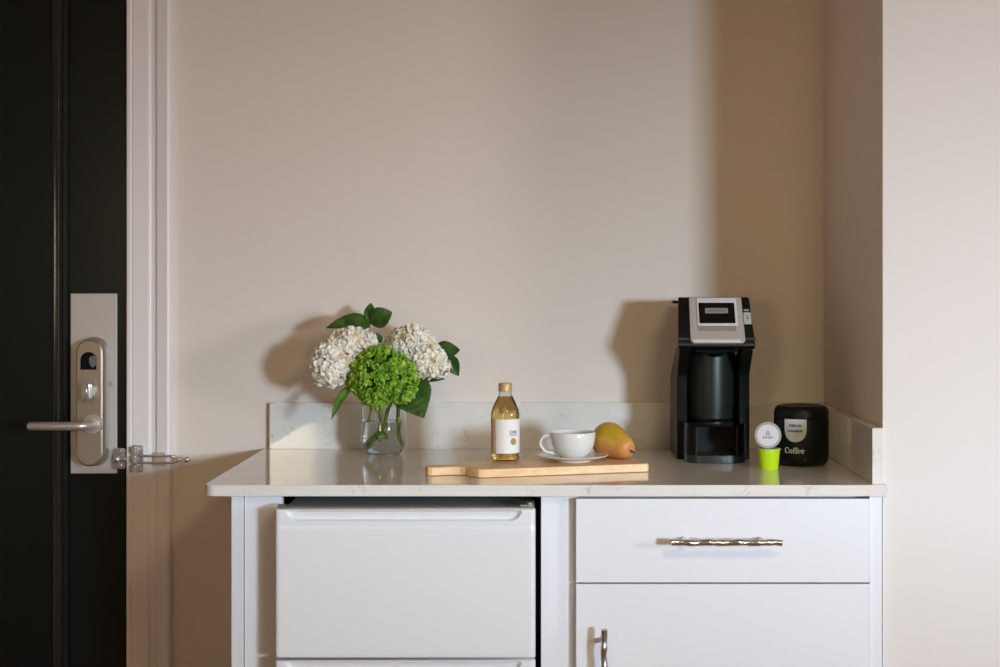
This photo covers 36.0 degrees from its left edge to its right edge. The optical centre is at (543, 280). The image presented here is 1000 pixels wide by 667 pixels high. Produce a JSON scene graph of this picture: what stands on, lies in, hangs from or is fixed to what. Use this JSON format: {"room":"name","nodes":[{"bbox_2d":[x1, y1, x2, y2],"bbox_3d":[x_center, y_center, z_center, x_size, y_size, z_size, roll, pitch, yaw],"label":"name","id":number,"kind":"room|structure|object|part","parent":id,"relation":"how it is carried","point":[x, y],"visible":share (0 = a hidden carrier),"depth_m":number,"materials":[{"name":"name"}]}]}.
{"room":"hotel room","nodes":[
{"label":"hotel room","id":0,"kind":"room"},
{"bbox_2d":[172,0,823,666],"bbox_3d":[-0.981,-0.019,3.565,3.238,2.600,0.120,0,0,0],"label":"wall","id":1,"kind":"structure","parent":0,"point":[534,187],"depth_m":3.50,"materials":[{"name":"beige paint"}]},
{"bbox_2d":[0,0,126,666],"bbox_3d":[-1.401,0.256,3.473,0.913,2.039,0.156,0,0,0],"label":"door","id":2,"kind":"structure","parent":1,"relation":"in","point":[63,458],"depth_m":3.51,"materials":[{"name":"black paint"}]},
{"bbox_3d":[-1.406,0.191,3.500,0.644,1.780,0.014,0,0,0],"label":"panel moulding","id":3,"kind":"part","parent":2,"relation":"part of","materials":[{"name":"black wood"}]},
{"bbox_3d":[-1.074,0.322,3.423,0.139,0.020,0.055,0,0,0],"label":"handle","id":4,"kind":"part","parent":2,"relation":"part of","materials":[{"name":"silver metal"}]},
{"bbox_3d":[-1.026,0.233,3.503,0.105,0.410,0.005,0,0,0],"label":"lock plate","id":5,"kind":"part","parent":2,"relation":"part of","materials":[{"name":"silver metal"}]},
{"bbox_2d":[126,0,126,666],"bbox_3d":[-1.405,0.246,3.563,0.950,2.070,0.124,0,0,0],"label":"trim","id":6,"kind":"structure","parent":1,"relation":"attached to","point":[126,0],"depth_m":3.50,"materials":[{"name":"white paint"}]},
{"bbox_2d":[127,0,171,666],"bbox_3d":[-0.897,0.206,3.493,0.100,2.150,0.024,0,0,0],"label":"trim","id":7,"kind":"structure","parent":1,"relation":"attached to","point":[149,22],"depth_m":3.49,"materials":[{"name":"white paint"}]},
{"bbox_2d":[131,445,189,471],"bbox_3d":[-0.867,0.403,3.475,0.137,0.062,0.021,0,0,3],"label":"guard","id":8,"kind":"object","parent":1,"relation":"attached to","point":[137,456],"visible":1,"depth_m":3.47,"materials":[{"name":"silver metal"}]},
{"bbox_3d":[-0.921,0.403,3.486,0.026,0.062,0.004,0,0,0],"label":"plate","id":9,"kind":"part","parent":8,"relation":"part of","materials":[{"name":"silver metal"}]},
{"bbox_3d":[-0.869,0.403,3.482,0.026,0.030,0.006,0,0,0],"label":"rest plate","id":10,"kind":"part","parent":8,"relation":"part of","materials":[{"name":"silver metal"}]},
{"bbox_2d":[270,402,823,448],"bbox_3d":[0.007,0.329,3.495,1.260,0.104,0.020,0,0,0],"label":"backsplash","id":11,"kind":"structure","parent":1,"relation":"attached to","point":[293,425],"depth_m":3.48,"materials":[{"name":"white stone"}]},
{"bbox_2d":[824,0,999,666],"bbox_3d":[1.969,-0.019,3.260,2.662,2.600,0.730,0,0,0],"label":"wall","id":12,"kind":"structure","parent":0,"point":[912,87],"depth_m":2.90,"materials":[{"name":"beige paint"}]},
{"bbox_2d":[816,403,882,483],"bbox_3d":[0.627,0.329,3.186,0.021,0.104,0.598,0,0,0],"label":"side splash","id":13,"kind":"object","parent":12,"relation":"attached to","point":[855,443],"visible":0.76,"depth_m":3.03,"materials":[{"name":"white stone"}]},
{"bbox_3d":[0.400,1.306,0.730,6.000,0.050,5.850,0,0,0],"label":"floor","id":14,"kind":"structure","parent":0,"visible":0},
{"bbox_2d":[231,496,295,666],"bbox_3d":[-0.541,0.842,3.199,0.095,0.878,0.611,0,0,0],"label":"end panel","id":15,"kind":"object","parent":14,"relation":"on","point":[252,517],"visible":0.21,"depth_m":2.90,"materials":[{"name":"white wood"}]},
{"bbox_2d":[275,496,534,666],"bbox_3d":[-0.256,0.846,3.135,0.479,0.870,0.620,0,0,0],"label":"mini fridge","id":16,"kind":"object","parent":14,"relation":"on","point":[361,581],"visible":1,"depth_m":2.83,"materials":[{"name":"white"}]},
{"bbox_3d":[-0.256,0.960,2.848,0.479,0.523,0.046,0,0,0],"label":"fridge door","id":17,"kind":"part","parent":16,"relation":"part of","materials":[{"name":"white"}]},
{"bbox_2d":[541,496,881,666],"bbox_3d":[0.314,0.842,3.165,0.639,0.878,0.678,0,0,0],"label":"base cabinet","id":18,"kind":"object","parent":14,"relation":"on","point":[627,581],"visible":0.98,"depth_m":2.88,"materials":[{"name":"white wood"}]},
{"bbox_2d":[205,448,887,495],"bbox_3d":[0.003,0.392,3.188,1.278,0.022,0.635,0,0,0],"label":"countertop","id":19,"kind":"structure","parent":18,"relation":"on","point":[269,472],"depth_m":2.96,"materials":[{"name":"white stone"}]},
{"bbox_2d":[360,402,406,455],"bbox_3d":[-0.352,0.318,3.380,0.102,0.125,0.102,0,0,0],"label":"glass vase","id":20,"kind":"object","parent":19,"relation":"on","point":[383,431],"visible":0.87,"depth_m":3.34,"materials":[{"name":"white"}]},
{"bbox_2d":[309,303,391,419],"bbox_3d":[-0.416,0.198,3.313,0.190,0.298,0.114,0,0,-37],"label":"hydrangea","id":21,"kind":"object","parent":20,"relation":"in","point":[331,360],"visible":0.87,"depth_m":3.28,"materials":[{"name":"white plant"}]},
{"bbox_2d":[344,343,419,410],"bbox_3d":[-0.348,0.251,3.300,0.154,0.234,0.149,0,0,-28],"label":"hydrangea","id":22,"kind":"object","parent":20,"relation":"in","point":[382,376],"visible":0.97,"depth_m":3.26,"materials":[{"name":"green plant"}]},
{"bbox_2d":[376,322,459,417],"bbox_3d":[-0.292,0.226,3.347,0.195,0.272,0.129,0,0,30],"label":"hydrangea","id":23,"kind":"object","parent":20,"relation":"in","point":[434,360],"visible":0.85,"depth_m":3.32,"materials":[{"name":"white plant"}]},
{"bbox_2d":[425,457,648,477],"bbox_3d":[-0.021,0.372,3.075,0.439,0.016,0.147,0,0,-16],"label":"cutting board","id":24,"kind":"object","parent":19,"relation":"on","point":[539,466],"visible":0.92,"depth_m":3.03,"materials":[{"name":"brown wood"}]},
{"bbox_2d":[491,382,519,461],"bbox_3d":[-0.078,0.284,3.102,0.058,0.158,0.058,0,0,0],"label":"juice bottle","id":25,"kind":"object","parent":24,"relation":"on","point":[505,416],"visible":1,"depth_m":3.08,"materials":[{"name":"clear glass"}]},
{"bbox_2d":[537,451,608,462],"bbox_3d":[0.059,0.357,3.107,0.146,0.014,0.146,0,0,0],"label":"saucer","id":26,"kind":"object","parent":24,"relation":"on","point":[592,455],"visible":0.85,"depth_m":3.08,"materials":[{"name":"white ceramic"}]},
{"bbox_2d":[539,430,595,457],"bbox_3d":[0.056,0.332,3.109,0.099,0.054,0.091,0,0,35],"label":"coffee cup","id":27,"kind":"object","parent":26,"relation":"on","point":[566,443],"visible":0.88,"depth_m":3.08,"materials":[{"name":"white ceramic"}]},
{"bbox_3d":[0.007,0.330,3.104,0.035,0.043,0.008,0,0,-8],"label":"handle","id":28,"kind":"part","parent":27,"relation":"part of","materials":[{"name":"white ceramic"}]},
{"bbox_2d":[593,422,634,458],"bbox_3d":[0.141,0.327,3.154,0.089,0.073,0.094,0,0,0],"label":"pear","id":29,"kind":"object","parent":24,"relation":"on","point":[610,438],"visible":0.91,"depth_m":3.13,"materials":[{"name":"yellow food"}]},
{"bbox_2d":[670,297,755,462],"bbox_3d":[0.363,0.208,3.334,0.163,0.346,0.252,0,0,0],"label":"coffee maker","id":30,"kind":"object","parent":19,"relation":"on","point":[709,381],"visible":1,"depth_m":3.28,"materials":[{"name":"black plastic"}]},
{"bbox_2d":[682,420,744,462],"bbox_3d":[0.360,0.340,3.252,0.128,0.082,0.087,0,0,0],"label":"drip tray","id":31,"kind":"object","parent":30,"relation":"on","point":[703,441],"depth_m":3.24,"materials":[{"name":"black plastic"}]},
{"bbox_3d":[0.364,0.152,3.270,0.076,0.018,0.076,0,0,0],"label":"brew spout","id":32,"kind":"part","parent":30,"relation":"part of","materials":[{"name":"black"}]},
{"bbox_3d":[0.364,0.083,3.248,0.115,0.096,0.064,0,0,0],"label":"silver panel","id":33,"kind":"part","parent":30,"relation":"part of","materials":[{"name":"beige"}]},
{"bbox_3d":[0.366,0.065,3.254,0.085,0.059,0.040,0,0,0],"label":"lid handle","id":34,"kind":"part","parent":30,"relation":"part of","materials":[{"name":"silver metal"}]},
{"bbox_2d":[757,447,780,469],"bbox_3d":[0.456,0.360,3.118,0.049,0.042,0.049,0,0,0],"label":"pod","id":35,"kind":"object","parent":19,"relation":"on","point":[768,458],"visible":0.96,"depth_m":3.10,"materials":[{"name":"green plastic"}]},
{"bbox_2d":[755,422,780,448],"bbox_3d":[0.455,0.312,3.125,0.054,0.054,0.043,0,0,9],"label":"pod","id":36,"kind":"object","parent":35,"relation":"on","point":[767,434],"visible":1,"depth_m":3.10,"materials":[{"name":"beige plastic"}]},
{"bbox_3d":[0.452,0.312,3.104,0.044,0.044,0.002,0,0,9],"label":"lid","id":37,"kind":"part","parent":36,"relation":"part of","materials":[{"name":"white paper"}]},
{"bbox_3d":[0.456,0.339,3.118,0.046,0.001,0.046,0,0,0],"label":"lid","id":38,"kind":"part","parent":35,"relation":"part of","materials":[{"name":"silver metal"}]},
{"bbox_2d":[774,403,828,466],"bbox_3d":[0.535,0.319,3.197,0.113,0.124,0.114,0,0,0],"label":"coffee canister","id":39,"kind":"object","parent":19,"relation":"on","point":[804,427],"visible":0.98,"depth_m":3.15,"materials":[{"name":"black"}]},
{"bbox_2d":[788,424,801,431],"bbox_3d":[0.513,0.301,3.145,0.031,0.016,0.002,0,0,22],"label":"print","id":40,"kind":"object","parent":39,"relation":"on","point":[791,427],"depth_m":3.14,"materials":[{"name":"black"}]},
{"bbox_3d":[0.535,0.271,3.197,0.113,0.026,0.113,0,0,0],"label":"lid","id":41,"kind":"part","parent":39,"relation":"part of","materials":[{"name":"black plastic"}]},
{"bbox_3d":[0.111,0.745,2.833,0.014,0.208,0.014,0,0,0],"label":"handle","id":42,"kind":"part","parent":18,"relation":"part of","materials":[{"name":"silver metal"}]},
{"bbox_3d":[0.334,0.486,2.884,0.549,0.157,0.018,0,0,0],"label":"drawer","id":43,"kind":"part","parent":18,"relation":"part of","materials":[{"name":"white wood"}]},
{"bbox_3d":[0.334,0.874,2.884,0.549,0.614,0.018,0,0,0],"label":"door","id":44,"kind":"part","parent":18,"relation":"part of","materials":[{"name":"white wood"}]},
{"bbox_3d":[0.337,0.482,2.833,0.207,0.014,0.014,0,0,0],"label":"handle","id":45,"kind":"part","parent":18,"relation":"part of","materials":[{"name":"silver metal"}]}
]}

